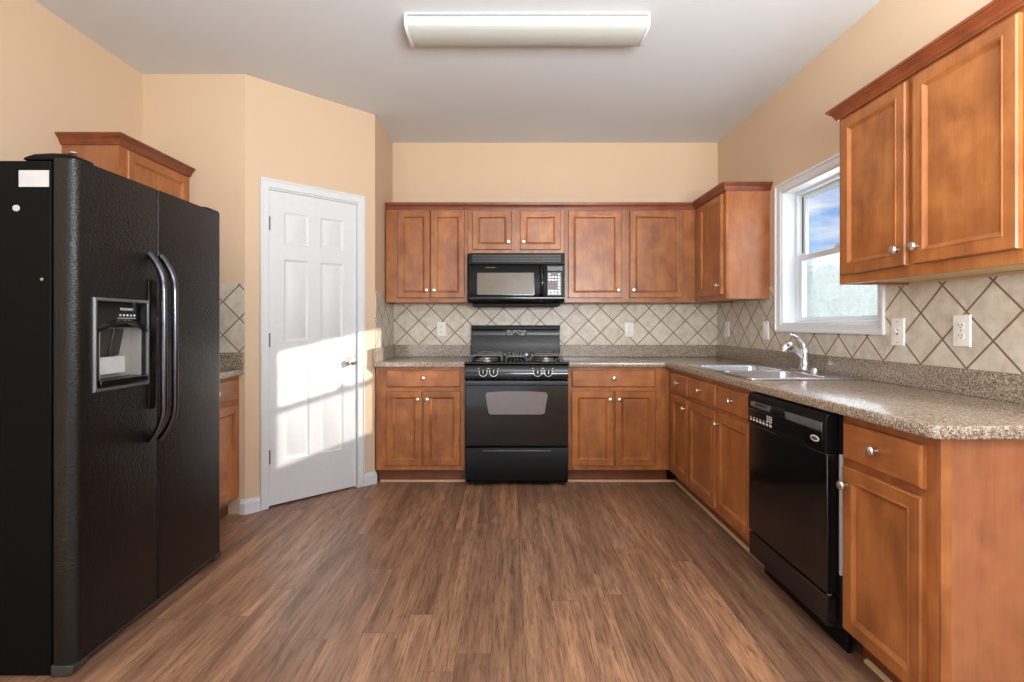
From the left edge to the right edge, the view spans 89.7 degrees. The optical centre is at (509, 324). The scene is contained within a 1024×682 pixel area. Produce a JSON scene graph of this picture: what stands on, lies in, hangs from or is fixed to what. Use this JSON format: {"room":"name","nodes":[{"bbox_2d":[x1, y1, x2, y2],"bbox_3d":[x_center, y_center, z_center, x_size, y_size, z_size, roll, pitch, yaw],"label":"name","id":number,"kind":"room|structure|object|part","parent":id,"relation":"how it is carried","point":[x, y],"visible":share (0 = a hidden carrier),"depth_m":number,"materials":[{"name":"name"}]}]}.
{"room":"kitchen","nodes":[
{"label":"kitchen","id":0,"kind":"room"},
{"bbox_2d":[0,0,141,160],"bbox_3d":[-2.376,-0.194,-0.333,0.140,2.765,7.335,0,0,0],"label":"wall","id":1,"kind":"structure","parent":0,"point":[54,77],"depth_m":2.59,"materials":[{"name":"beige paint"}]},
{"bbox_2d":[55,132,195,201],"bbox_3d":[-2.131,-0.580,2.921,0.347,0.798,0.624,0,0,0],"label":"upper cabinet","id":2,"kind":"object","parent":1,"relation":"attached to","point":[119,153],"visible":0.25,"depth_m":2.71,"materials":[{"name":"brown wood"}]},
{"bbox_3d":[-2.137,-0.953,2.921,0.336,0.052,0.624,0,0,0],"label":"crown moulding","id":3,"kind":"part","parent":2,"relation":"part of","materials":[{"name":"brown wood"}]},
{"bbox_3d":[-2.019,-0.561,2.942,0.019,0.760,0.583,0,0,0],"label":"frame","id":4,"kind":"part","parent":2,"relation":"part of","materials":[{"name":"brown wood"}]},
{"bbox_3d":[-1.998,-0.566,2.940,0.022,0.699,0.500,0,0,0],"label":"door","id":5,"kind":"part","parent":2,"relation":"part of","materials":[{"name":"brown wood"}]},
{"bbox_2d":[142,74,244,513],"bbox_3d":[-1.983,-0.194,3.285,0.646,2.765,0.100,0,0,0],"label":"wall","id":6,"kind":"structure","parent":0,"point":[196,120],"depth_m":3.23,"materials":[{"name":"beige paint"}]},
{"bbox_2d":[220,284,243,351],"bbox_3d":[-1.984,-0.043,3.231,0.641,0.430,0.008,0,0,0],"label":"tile backsplash","id":7,"kind":"structure","parent":6,"relation":"attached to","point":[231,295],"depth_m":3.23,"materials":[{"name":"tile"}]},
{"bbox_2d":[245,74,374,498],"bbox_3d":[-1.368,-0.194,3.585,0.905,2.765,0.100,0,0,-44],"label":"wall","id":8,"kind":"structure","parent":0,"point":[294,136],"depth_m":3.47,"materials":[{"name":"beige paint"}]},
{"bbox_2d":[239,496,259,514],"bbox_3d":[-1.637,1.143,3.249,0.119,0.092,0.032,0,0,-33],"label":"baseboard","id":9,"kind":"structure","parent":8,"relation":"attached to","point":[251,505],"depth_m":3.24,"materials":[{"name":"white paint"}]},
{"bbox_2d":[260,177,364,510],"bbox_3d":[-1.350,0.121,3.562,0.728,2.135,0.159,0,0,-44],"label":"door","id":10,"kind":"structure","parent":8,"relation":"in","point":[312,248],"depth_m":3.52,"materials":[{"name":"white paint"}]},
{"bbox_3d":[-1.137,0.264,3.702,0.060,0.060,0.067,0,0,-44],"label":"knob","id":11,"kind":"part","parent":10,"relation":"part of","materials":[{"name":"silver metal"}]},
{"bbox_2d":[365,471,376,485],"bbox_3d":[-1.030,1.143,3.829,0.102,0.092,0.017,0,0,-44],"label":"baseboard","id":12,"kind":"structure","parent":8,"relation":"attached to","point":[370,477],"depth_m":3.83,"materials":[{"name":"white paint"}]},
{"bbox_2d":[375,116,392,479],"bbox_3d":[-1.057,-0.194,4.156,0.100,2.765,0.588,0,0,0],"label":"wall","id":13,"kind":"structure","parent":0,"point":[383,143],"depth_m":4.06,"materials":[{"name":"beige paint"}]},
{"bbox_2d":[375,290,393,347],"bbox_3d":[-1.003,-0.045,4.156,0.008,0.436,0.586,0,0,0],"label":"tile backsplash","id":14,"kind":"structure","parent":13,"relation":"attached to","point":[384,312],"depth_m":4.09,"materials":[{"name":"tile"}]},
{"bbox_2d":[0,470,883,681],"bbox_3d":[1.247,1.249,0.225,7.386,0.120,8.730,0,0,0],"label":"floor","id":15,"kind":"structure","parent":0,"point":[381,581],"depth_m":2.20,"materials":[{"name":"brown wood"}]},
{"bbox_2d":[0,151,220,676],"bbox_3d":[-1.838,0.297,2.180,0.894,1.784,0.896,0,0,0],"label":"refrigerator","id":16,"kind":"object","parent":15,"relation":"on","point":[110,281],"visible":1,"depth_m":1.83,"materials":[{"name":"black metal"}]},
{"bbox_3d":[-1.500,0.292,1.939,0.070,1.710,0.408,0,0,0],"label":"freezer door","id":17,"kind":"part","parent":16,"relation":"part of","materials":[{"name":"black metal"}]},
{"bbox_2d":[97,319,147,332],"bbox_3d":[-1.449,0.002,1.945,0.018,0.052,0.246,0,0,0],"label":"water dispenser","id":18,"kind":"object","parent":16,"relation":"attached to","point":[102,324],"depth_m":1.93,"materials":[{"name":"black plastic"}]},
{"bbox_3d":[-1.432,0.094,2.092,0.082,0.781,0.025,0,0,0],"label":"door handle","id":19,"kind":"part","parent":16,"relation":"part of","materials":[{"name":"black metal"}]},
{"bbox_3d":[-1.432,0.094,2.160,0.082,0.781,0.025,0,0,0],"label":"door handle","id":20,"kind":"part","parent":16,"relation":"part of","materials":[{"name":"black metal"}]},
{"bbox_3d":[-1.500,0.292,2.389,0.070,1.710,0.479,0,0,0],"label":"fresh food door","id":21,"kind":"part","parent":16,"relation":"part of","materials":[{"name":"black metal"}]},
{"bbox_2d":[220,376,238,518],"bbox_3d":[-1.974,0.752,2.937,0.661,0.874,0.593,0,0,0],"label":"base cabinet","id":22,"kind":"object","parent":15,"relation":"on","point":[229,387],"visible":0.12,"depth_m":3.10,"materials":[{"name":"brown wood"}]},
{"bbox_3d":[-1.685,0.399,2.925,0.020,0.127,0.520,0,0,0],"label":"drawer","id":23,"kind":"part","parent":22,"relation":"part of","materials":[{"name":"brown wood"}]},
{"bbox_3d":[-1.684,0.769,2.925,0.022,0.557,0.520,0,0,0],"label":"door","id":24,"kind":"part","parent":22,"relation":"part of","materials":[{"name":"brown wood"}]},
{"bbox_2d":[220,352,243,378],"bbox_3d":[-1.984,0.243,2.937,0.641,0.140,0.594,0,0,0],"label":"countertop","id":25,"kind":"structure","parent":22,"relation":"on","point":[231,363],"depth_m":3.21,"materials":[{"name":"stone"}]},
{"bbox_2d":[376,367,465,480],"bbox_3d":[-0.661,0.752,4.118,0.662,0.874,0.661,0,0,0],"label":"base cabinet","id":26,"kind":"object","parent":15,"relation":"on","point":[420,411],"visible":0.92,"depth_m":3.83,"materials":[{"name":"brown wood"}]},
{"bbox_3d":[-0.780,0.769,3.828,0.260,0.557,0.022,0,0,0],"label":"door","id":27,"kind":"part","parent":26,"relation":"part of","materials":[{"name":"brown wood"}]},
{"bbox_2d":[373,345,470,366],"bbox_3d":[-0.667,0.243,4.125,0.676,0.140,0.649,0,0,0],"label":"countertop","id":28,"kind":"structure","parent":26,"relation":"on","point":[392,355],"depth_m":4.30,"materials":[{"name":"stone"}]},
{"bbox_2d":[380,480,464,481],"bbox_3d":[-0.653,1.183,3.903,0.643,0.013,0.013,0,0,0],"label":"trim","id":29,"kind":"structure","parent":26,"relation":"attached to","point":[381,480],"depth_m":3.90,"materials":[{"name":"brown wood"}]},
{"bbox_3d":[-0.636,0.399,3.829,0.548,0.127,0.020,0,0,0],"label":"drawer","id":30,"kind":"part","parent":26,"relation":"part of","materials":[{"name":"brown wood"}]},
{"bbox_3d":[-0.499,0.769,3.828,0.274,0.557,0.022,0,0,0],"label":"door","id":31,"kind":"part","parent":26,"relation":"part of","materials":[{"name":"brown wood"}]},
{"bbox_2d":[465,325,567,484],"bbox_3d":[0.055,0.596,4.087,0.761,1.186,0.709,0,0,0],"label":"gas range","id":32,"kind":"object","parent":15,"relation":"on","point":[516,376],"visible":1,"depth_m":3.77,"materials":[{"name":"black metal"}]},
{"bbox_3d":[-0.170,0.261,3.930,0.170,0.021,0.170,0,0,0],"label":"burner","id":33,"kind":"part","parent":32,"relation":"part of","materials":[{"name":"metal"}]},
{"bbox_3d":[0.055,0.021,4.405,0.755,0.036,0.074,0,0,0],"label":"trim","id":34,"kind":"part","parent":32,"relation":"part of","materials":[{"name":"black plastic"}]},
{"bbox_3d":[0.060,0.067,4.371,0.174,0.049,0.010,0,0,0],"label":"clock panel","id":35,"kind":"part","parent":32,"relation":"part of","materials":[{"name":"black ceramic"}]},
{"bbox_3d":[0.055,1.028,3.798,0.755,0.254,0.052,0,0,0],"label":"storage drawer","id":36,"kind":"part","parent":32,"relation":"part of","materials":[{"name":"black metal"}]},
{"bbox_3d":[0.055,0.922,3.767,0.500,0.010,0.009,0,0,0],"label":"drawer pull","id":37,"kind":"part","parent":32,"relation":"part of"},
{"bbox_3d":[0.055,0.649,3.797,0.755,0.488,0.054,0,0,0],"label":"oven door","id":38,"kind":"part","parent":32,"relation":"part of","materials":[{"name":"black metal"}]},
{"bbox_3d":[0.055,0.424,3.756,0.753,0.037,0.040,0,0,0],"label":"oven handle","id":39,"kind":"part","parent":32,"relation":"part of","materials":[{"name":"black metal"}]},
{"bbox_2d":[465,357,567,364],"bbox_3d":[0.055,0.283,4.107,0.761,0.022,0.656,0,0,0],"label":"cooktop","id":40,"kind":"object","parent":32,"relation":"in","point":[474,360],"depth_m":3.82,"materials":[{"name":"black metal"}]},
{"bbox_3d":[0.055,0.347,3.791,0.757,0.104,0.066,0,0,0],"label":"control panel","id":41,"kind":"part","parent":32,"relation":"part of","materials":[{"name":"black metal"}]},
{"bbox_3d":[0.280,0.261,3.930,0.170,0.021,0.170,0,0,0],"label":"burner","id":42,"kind":"part","parent":32,"relation":"part of","materials":[{"name":"metal"}]},
{"bbox_2d":[567,367,668,479],"bbox_3d":[0.818,0.752,4.118,0.754,0.874,0.661,0,0,0],"label":"base cabinet","id":43,"kind":"object","parent":15,"relation":"on","point":[618,417],"visible":0.96,"depth_m":3.83,"materials":[{"name":"brown wood"}]},
{"bbox_3d":[0.622,0.769,3.828,0.311,0.557,0.022,0,0,0],"label":"door","id":44,"kind":"part","parent":43,"relation":"part of","materials":[{"name":"brown wood"}]},
{"bbox_3d":[0.777,0.399,3.829,0.623,0.127,0.020,0,0,0],"label":"drawer","id":45,"kind":"part","parent":43,"relation":"part of","materials":[{"name":"brown wood"}]},
{"bbox_3d":[0.939,0.769,3.828,0.301,0.557,0.022,0,0,0],"label":"door","id":46,"kind":"part","parent":43,"relation":"part of","materials":[{"name":"brown wood"}]},
{"bbox_2d":[568,480,764,567],"bbox_3d":[0.853,1.183,3.201,0.822,0.013,1.418,0,0,0],"label":"trim","id":47,"kind":"structure","parent":15,"relation":"on","point":[721,524],"depth_m":3.57,"materials":[{"name":"brown wood"}]},
{"bbox_2d":[669,368,700,502],"bbox_3d":[1.474,0.752,3.648,0.661,0.874,0.521,0,0,0],"label":"base cabinet","id":48,"kind":"object","parent":15,"relation":"on","point":[679,397],"visible":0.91,"depth_m":3.57,"materials":[{"name":"brown wood"}]},
{"bbox_3d":[1.204,0.699,3.614,0.019,0.768,0.452,0,0,0],"label":"frame","id":49,"kind":"part","parent":48,"relation":"part of","materials":[{"name":"brown wood"}]},
{"bbox_3d":[1.184,0.406,3.564,0.020,0.128,0.328,0,0,0],"label":"drawer","id":50,"kind":"part","parent":48,"relation":"part of","materials":[{"name":"brown wood"}]},
{"bbox_3d":[1.183,0.771,3.564,0.022,0.553,0.328,0,0,0],"label":"door","id":51,"kind":"part","parent":48,"relation":"part of","materials":[{"name":"brown wood"}]},
{"bbox_2d":[688,374,754,547],"bbox_3d":[1.474,0.752,2.939,0.661,0.874,0.895,0,0,0],"label":"base cabinet","id":52,"kind":"object","parent":15,"relation":"on","point":[718,424],"visible":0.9,"depth_m":2.87,"materials":[{"name":"brown wood"}]},
{"bbox_3d":[1.184,0.406,3.159,0.020,0.128,0.432,0,0,0],"label":"drawer","id":53,"kind":"part","parent":52,"relation":"part of","materials":[{"name":"brown wood"}]},
{"bbox_3d":[1.183,0.771,3.159,0.022,0.553,0.432,0,0,0],"label":"door","id":54,"kind":"part","parent":52,"relation":"part of","materials":[{"name":"brown wood"}]},
{"bbox_3d":[1.184,0.406,2.713,0.020,0.128,0.409,0,0,0],"label":"drawer","id":55,"kind":"part","parent":52,"relation":"part of","materials":[{"name":"brown wood"}]},
{"bbox_3d":[1.183,0.771,2.713,0.022,0.553,0.409,0,0,0],"label":"door","id":56,"kind":"part","parent":52,"relation":"part of","materials":[{"name":"brown wood"}]},
{"bbox_2d":[748,392,850,652],"bbox_3d":[1.444,0.755,2.161,0.622,0.868,0.614,0,0,0],"label":"dishwasher","id":57,"kind":"object","parent":15,"relation":"on","point":[796,460],"visible":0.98,"depth_m":2.04,"materials":[{"name":"black plastic"}]},
{"bbox_3d":[1.139,0.378,2.190,0.012,0.021,0.100,0,0,0],"label":"latch handle","id":58,"kind":"part","parent":57,"relation":"part of","materials":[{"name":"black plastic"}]},
{"bbox_3d":[1.172,0.393,2.165,0.054,0.144,0.606,0,0,0],"label":"control panel","id":59,"kind":"part","parent":57,"relation":"part of","materials":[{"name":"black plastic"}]},
{"bbox_3d":[1.174,0.722,2.165,0.048,0.510,0.606,0,0,0],"label":"door","id":60,"kind":"part","parent":57,"relation":"part of","materials":[{"name":"black metal"}]},
{"bbox_3d":[1.175,1.038,2.165,0.046,0.106,0.606,0,0,0],"label":"access panel","id":61,"kind":"part","parent":57,"relation":"part of","materials":[{"name":"black metal"}]},
{"bbox_3d":[1.232,1.140,2.165,0.014,0.098,0.606,0,0,0],"label":"toe panel","id":62,"kind":"part","parent":57,"relation":"part of","materials":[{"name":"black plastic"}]},
{"bbox_2d":[836,416,1023,681],"bbox_3d":[1.474,0.752,1.629,0.661,0.874,0.417,0,0,0],"label":"base cabinet","id":63,"kind":"object","parent":15,"relation":"on","point":[933,529],"visible":0.91,"depth_m":1.45,"materials":[{"name":"brown wood"}]},
{"bbox_2d":[560,345,1023,439],"bbox_3d":[1.122,0.243,2.924,1.364,0.140,3.051,0,0,0],"label":"countertop","id":64,"kind":"structure","parent":63,"relation":"on","point":[927,401],"depth_m":2.12,"materials":[{"name":"stone"}]},
{"bbox_2d":[688,365,861,379],"bbox_3d":[1.484,0.354,3.010,0.577,0.175,0.900,0,0,0],"label":"sink","id":65,"kind":"object","parent":64,"relation":"in","point":[750,372],"visible":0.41,"depth_m":2.98,"materials":[{"name":"silver metal"}]},
{"bbox_3d":[1.423,0.355,3.200,0.392,0.173,0.373,0,0,0],"label":"bowl","id":66,"kind":"part","parent":65,"relation":"part of","materials":[{"name":"silver metal"}]},
{"bbox_3d":[1.423,0.355,2.790,0.392,0.173,0.392,0,0,0],"label":"bowl","id":67,"kind":"part","parent":65,"relation":"part of","materials":[{"name":"silver metal"}]},
{"bbox_2d":[779,333,819,372],"bbox_3d":[1.658,0.158,2.985,0.175,0.219,0.250,0,0,0],"label":"faucet","id":68,"kind":"object","parent":64,"relation":"on","point":[803,353],"visible":1,"depth_m":2.97,"materials":[{"name":"silver metal"}]},
{"bbox_3d":[1.679,0.163,2.985,0.103,0.098,0.042,0,0,0],"label":"spout","id":69,"kind":"part","parent":68,"relation":"part of","materials":[{"name":"silver metal"}]},
{"bbox_3d":[1.683,0.095,2.985,0.115,0.094,0.036,0,0,0],"label":"lever","id":70,"kind":"part","parent":68,"relation":"part of","materials":[{"name":"silver metal"}]},
{"bbox_3d":[1.715,0.263,2.985,0.056,0.010,0.250,0,0,0],"label":"plate","id":71,"kind":"part","parent":68,"relation":"part of","materials":[{"name":"silver metal"}]},
{"bbox_3d":[1.159,0.557,1.787,0.032,0.033,0.033,0,0,0],"label":"knob","id":72,"kind":"part","parent":63,"relation":"part of","materials":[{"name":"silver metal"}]},
{"bbox_3d":[1.159,0.403,1.643,0.032,0.033,0.033,0,0,0],"label":"knob","id":73,"kind":"part","parent":63,"relation":"part of","materials":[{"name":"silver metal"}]},
{"bbox_2d":[864,658,892,681],"bbox_3d":[1.258,1.183,1.626,0.013,0.013,0.378,0,0,0],"label":"trim","id":74,"kind":"structure","parent":63,"relation":"attached to","point":[867,661],"depth_m":1.75,"materials":[{"name":"brown wood"}]},
{"bbox_3d":[1.184,0.406,1.643,0.020,0.128,0.345,0,0,0],"label":"drawer","id":75,"kind":"part","parent":63,"relation":"part of","materials":[{"name":"brown wood"}]},
{"bbox_3d":[1.183,0.781,1.643,0.022,0.573,0.345,0,0,0],"label":"door","id":76,"kind":"part","parent":63,"relation":"part of","materials":[{"name":"brown wood"}]},
{"bbox_3d":[1.204,0.699,1.636,0.019,0.768,0.404,0,0,0],"label":"frame","id":77,"kind":"part","parent":63,"relation":"part of","materials":[{"name":"brown wood"}]},
{"bbox_3d":[1.500,0.752,1.430,0.609,0.874,0.006,0,0,0],"label":"panel","id":78,"kind":"part","parent":63,"relation":"part of","materials":[{"name":"brown wood"}]},
{"bbox_2d":[34,0,880,142],"bbox_3d":[1.247,-1.636,0.225,7.386,0.120,8.730,0,0,0],"label":"ceiling","id":79,"kind":"structure","parent":0,"point":[700,68],"depth_m":3.07,"materials":[{"name":"paint"}]},
{"bbox_2d":[404,12,650,46],"bbox_3d":[0.091,-1.538,2.700,1.244,0.074,0.228,0,0,0],"label":"ceiling light","id":80,"kind":"object","parent":79,"relation":"attached to","point":[421,28],"visible":1,"depth_m":2.62,"materials":[{"name":"white paint"}]},
{"bbox_2d":[393,143,717,303],"bbox_3d":[0.398,-0.194,4.520,3.095,2.765,0.140,0,0,0],"label":"wall","id":81,"kind":"structure","parent":0,"point":[422,172],"depth_m":4.45,"materials":[{"name":"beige paint"}]},
{"bbox_2d":[385,202,468,303],"bbox_3d":[-0.664,-0.580,4.269,0.656,0.798,0.359,0,0,0],"label":"upper cabinet","id":82,"kind":"object","parent":81,"relation":"attached to","point":[427,242],"visible":0.99,"depth_m":4.13,"materials":[{"name":"brown wood"}]},
{"bbox_3d":[-0.764,-0.566,4.130,0.261,0.699,0.022,0,0,0],"label":"door","id":83,"kind":"part","parent":82,"relation":"part of","materials":[{"name":"brown wood"}]},
{"bbox_3d":[-0.664,-0.953,4.122,0.656,0.052,0.041,0,0,0],"label":"crown moulding","id":84,"kind":"part","parent":82,"relation":"part of","materials":[{"name":"brown wood"}]},
{"bbox_3d":[-0.493,-0.566,4.130,0.271,0.699,0.022,0,0,0],"label":"door","id":85,"kind":"part","parent":82,"relation":"part of","materials":[{"name":"brown wood"}]},
{"bbox_2d":[467,202,564,252],"bbox_3d":[0.056,-0.773,4.269,0.780,0.411,0.359,0,0,0],"label":"upper cabinet","id":86,"kind":"object","parent":81,"relation":"attached to","point":[493,227],"visible":0.94,"depth_m":4.13,"materials":[{"name":"brown wood"}]},
{"bbox_3d":[-0.137,-0.759,4.130,0.317,0.311,0.022,0,0,0],"label":"door","id":87,"kind":"part","parent":86,"relation":"part of","materials":[{"name":"brown wood"}]},
{"bbox_3d":[0.056,-0.953,4.122,0.780,0.052,0.041,0,0,0],"label":"crown moulding","id":88,"kind":"part","parent":86,"relation":"part of","materials":[{"name":"brown wood"}]},
{"bbox_2d":[468,253,564,306],"bbox_3d":[0.058,-0.358,4.216,0.756,0.414,0.449,0,0,0],"label":"microwave oven","id":89,"kind":"object","parent":86,"relation":"attached to","point":[494,279],"visible":1,"depth_m":4.04,"materials":[{"name":"black plastic"}]},
{"bbox_3d":[-0.015,-0.348,4.059,0.610,0.251,0.042,0,0,0],"label":"door","id":90,"kind":"part","parent":89,"relation":"part of","materials":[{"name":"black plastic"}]},
{"bbox_3d":[0.255,-0.343,4.017,0.028,0.246,0.053,0,0,-19],"label":"handle","id":91,"kind":"part","parent":89,"relation":"part of","materials":[{"name":"black plastic"}]},
{"bbox_3d":[0.356,-0.323,4.039,0.108,0.180,0.001,0,0,0],"label":"keypad plate","id":92,"kind":"part","parent":89,"relation":"part of","materials":[{"name":"grey plastic"}]},
{"bbox_3d":[0.363,-0.348,4.060,0.145,0.251,0.040,0,0,0],"label":"control panel","id":93,"kind":"part","parent":89,"relation":"part of","materials":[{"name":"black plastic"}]},
{"bbox_3d":[0.250,-0.759,4.130,0.324,0.311,0.022,0,0,0],"label":"door","id":94,"kind":"part","parent":86,"relation":"part of","materials":[{"name":"brown wood"}]},
{"bbox_2d":[394,304,716,344],"bbox_3d":[0.399,-0.004,4.446,2.794,0.352,0.008,0,0,0],"label":"tile backsplash","id":95,"kind":"structure","parent":81,"relation":"attached to","point":[414,324],"depth_m":4.44,"materials":[{"name":"tile"}]},
{"bbox_2d":[437,322,445,336],"bbox_3d":[-0.585,0.037,4.437,0.080,0.127,0.009,0,0,0],"label":"power outlet","id":96,"kind":"object","parent":95,"relation":"attached to","point":[441,326],"visible":1,"depth_m":4.43,"materials":[{"name":"beige plastic"}]},
{"bbox_2d":[625,322,633,336],"bbox_3d":[1.037,0.042,4.437,0.080,0.127,0.009,0,0,0],"label":"power outlet","id":97,"kind":"object","parent":95,"relation":"attached to","point":[629,326],"visible":1,"depth_m":4.43,"materials":[{"name":"beige plastic"}]},
{"bbox_2d":[564,202,694,303],"bbox_3d":[0.973,-0.580,4.269,1.053,0.798,0.359,0,0,0],"label":"upper cabinet","id":98,"kind":"object","parent":81,"relation":"attached to","point":[615,252],"visible":0.98,"depth_m":4.13,"materials":[{"name":"brown wood"}]},
{"bbox_3d":[0.688,-0.566,4.130,0.428,0.699,0.022,0,0,0],"label":"door","id":99,"kind":"part","parent":98,"relation":"part of","materials":[{"name":"brown wood"}]},
{"bbox_3d":[0.973,-0.953,4.122,1.053,0.052,0.041,0,0,0],"label":"crown moulding","id":100,"kind":"part","parent":98,"relation":"part of","materials":[{"name":"brown wood"}]},
{"bbox_3d":[1.182,-0.566,4.130,0.428,0.699,0.022,0,0,0],"label":"door","id":101,"kind":"part","parent":98,"relation":"part of","materials":[{"name":"brown wood"}]},
{"bbox_2d":[718,0,1023,371],"bbox_3d":[1.875,-0.194,2.675,0.140,2.765,3.550,0,0,0],"label":"wall","id":102,"kind":"structure","parent":0,"point":[790,133],"depth_m":2.95,"materials":[{"name":"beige paint"}]},
{"bbox_2d":[692,182,772,301],"bbox_3d":[1.626,-0.580,3.828,0.356,0.798,0.628,0,0,0],"label":"upper cabinet","id":103,"kind":"object","parent":102,"relation":"attached to","point":[732,219],"visible":1,"depth_m":3.56,"materials":[{"name":"brown wood"}]},
{"bbox_3d":[1.488,-0.566,3.806,0.022,0.699,0.412,0,0,0],"label":"door","id":104,"kind":"part","parent":103,"relation":"part of","materials":[{"name":"brown wood"}]},
{"bbox_3d":[1.510,-0.561,3.848,0.019,0.760,0.586,0,0,0],"label":"frame","id":105,"kind":"part","parent":103,"relation":"part of","materials":[{"name":"brown wood"}]},
{"bbox_3d":[1.631,-0.953,3.828,0.345,0.052,0.628,0,0,0],"label":"crown moulding","id":106,"kind":"part","parent":103,"relation":"part of","materials":[{"name":"brown wood"}]},
{"bbox_2d":[774,153,886,334],"bbox_3d":[1.871,-0.442,2.959,0.176,0.977,1.004,0,0,0],"label":"window","id":107,"kind":"structure","parent":102,"relation":"in","point":[796,191],"depth_m":3.35,"materials":[{"name":"white paint"}]},
{"bbox_3d":[1.933,-0.632,2.959,0.020,0.430,0.826,0,0,0],"label":"sash","id":108,"kind":"part","parent":107,"relation":"part of","materials":[{"name":"white plastic"}]},
{"bbox_3d":[1.923,-0.440,2.959,0.065,0.874,0.898,0,0,0],"label":"frame","id":109,"kind":"part","parent":107,"relation":"part of","materials":[{"name":"white plastic"}]},
{"bbox_3d":[1.907,-0.238,2.959,0.020,0.426,0.826,0,0,0],"label":"sash","id":110,"kind":"part","parent":107,"relation":"part of","materials":[{"name":"white plastic"}]},
{"bbox_2d":[717,274,1023,373],"bbox_3d":[1.801,-0.045,2.905,0.008,0.436,3.089,0,0,0],"label":"tile backsplash","id":111,"kind":"structure","parent":102,"relation":"attached to","point":[995,304],"depth_m":2.19,"materials":[{"name":"tile"}]},
{"bbox_2d":[725,321,729,336],"bbox_3d":[1.792,0.035,4.230,0.009,0.127,0.080,0,0,0],"label":"power outlet","id":112,"kind":"object","parent":111,"relation":"attached to","point":[727,323],"visible":1,"depth_m":4.22,"materials":[{"name":"beige plastic"}]},
{"bbox_2d":[763,321,768,339],"bbox_3d":[1.790,0.039,3.595,0.012,0.127,0.080,0,0,0],"label":"light switch","id":113,"kind":"object","parent":111,"relation":"attached to","point":[765,323],"visible":1,"depth_m":3.58,"materials":[{"name":"beige plastic"}]},
{"bbox_2d":[891,318,904,345],"bbox_3d":[1.787,0.033,2.373,0.018,0.127,0.080,0,0,0],"label":"light switch","id":114,"kind":"object","parent":111,"relation":"attached to","point":[897,324],"visible":1,"depth_m":2.37,"materials":[{"name":"beige plastic"}]},
{"bbox_2d":[953,314,971,346],"bbox_3d":[1.792,0.023,2.038,0.009,0.127,0.080,0,0,0],"label":"power outlet","id":115,"kind":"object","parent":111,"relation":"attached to","point":[962,324],"visible":1,"depth_m":2.03,"materials":[{"name":"beige plastic"}]},
{"bbox_2d":[957,322,964,328],"bbox_3d":[1.789,0.003,2.038,0.002,0.025,0.033,0,0,0],"label":"receptacle","id":116,"kind":"object","parent":115,"relation":"attached to","point":[960,325],"depth_m":2.03,"materials":[{"name":"beige plastic"}]},
{"bbox_2d":[957,333,964,338],"bbox_3d":[1.789,0.043,2.038,0.002,0.025,0.033,0,0,0],"label":"receptacle","id":117,"kind":"object","parent":115,"relation":"attached to","point":[959,335],"depth_m":2.03,"materials":[{"name":"beige plastic"}]},
{"bbox_2d":[825,0,1023,284],"bbox_3d":[1.626,-0.580,1.903,0.356,0.798,0.947,0,0,0],"label":"upper cabinet","id":118,"kind":"object","parent":102,"relation":"attached to","point":[932,147],"visible":1,"depth_m":1.78,"materials":[{"name":"brown wood"}]},
{"bbox_3d":[1.488,-0.567,2.111,0.022,0.688,0.373,0,0,0],"label":"door","id":119,"kind":"part","parent":118,"relation":"part of","materials":[{"name":"brown wood"}]},
{"bbox_3d":[1.464,-0.285,1.953,0.032,0.033,0.033,0,0,0],"label":"knob","id":120,"kind":"part","parent":118,"relation":"part of","materials":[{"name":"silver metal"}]},
{"bbox_3d":[1.464,-0.285,1.862,0.032,0.033,0.033,0,0,0],"label":"knob","id":121,"kind":"part","parent":118,"relation":"part of","materials":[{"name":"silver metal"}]},
{"bbox_3d":[1.631,-0.953,1.903,0.345,0.052,0.947,0,0,0],"label":"crown moulding","id":122,"kind":"part","parent":118,"relation":"part of","materials":[{"name":"brown wood"}]},
{"bbox_3d":[1.488,-0.567,1.695,0.022,0.688,0.390,0,0,0],"label":"door","id":123,"kind":"part","parent":118,"relation":"part of","materials":[{"name":"brown wood"}]},
{"label":"outside","id":124,"kind":"structure","parent":0,"visible":0},
{"bbox_3d":[60.980,1.839,30.000,118.040,0.100,180.000,0,0,0],"label":"ground","id":125,"kind":"structure","parent":124,"visible":0},
{"bbox_2d":[807,266,817,294],"bbox_3d":[44.146,-3.591,80.425,7.590,10.809,7.768,0,0,0],"label":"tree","id":126,"kind":"object","parent":125,"relation":"on","point":[810,269],"visible":0.02,"depth_m":76.94,"materials":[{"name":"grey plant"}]},
{"bbox_2d":[807,263,869,320],"bbox_3d":[36.745,-2.561,58.111,6.719,8.750,6.769,0,0,-30],"label":"tree","id":127,"kind":"object","parent":125,"relation":"on","point":[827,297],"visible":0.79,"depth_m":56.27,"materials":[{"name":"grey plant"}]},
{"bbox_2d":[857,285,876,320],"bbox_3d":[44.805,-2.967,63.952,7.915,9.562,7.776,0,0,0],"label":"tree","id":128,"kind":"object","parent":125,"relation":"on","point":[863,288],"visible":0.02,"depth_m":60.86,"materials":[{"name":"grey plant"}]},
{"bbox_2d":[865,285,876,313],"bbox_3d":[36.931,-1.811,47.575,5.503,7.251,6.038,0,0,-32],"label":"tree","id":129,"kind":"object","parent":125,"relation":"on","point":[871,291],"visible":0.04,"depth_m":47.99,"materials":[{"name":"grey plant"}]}
]}

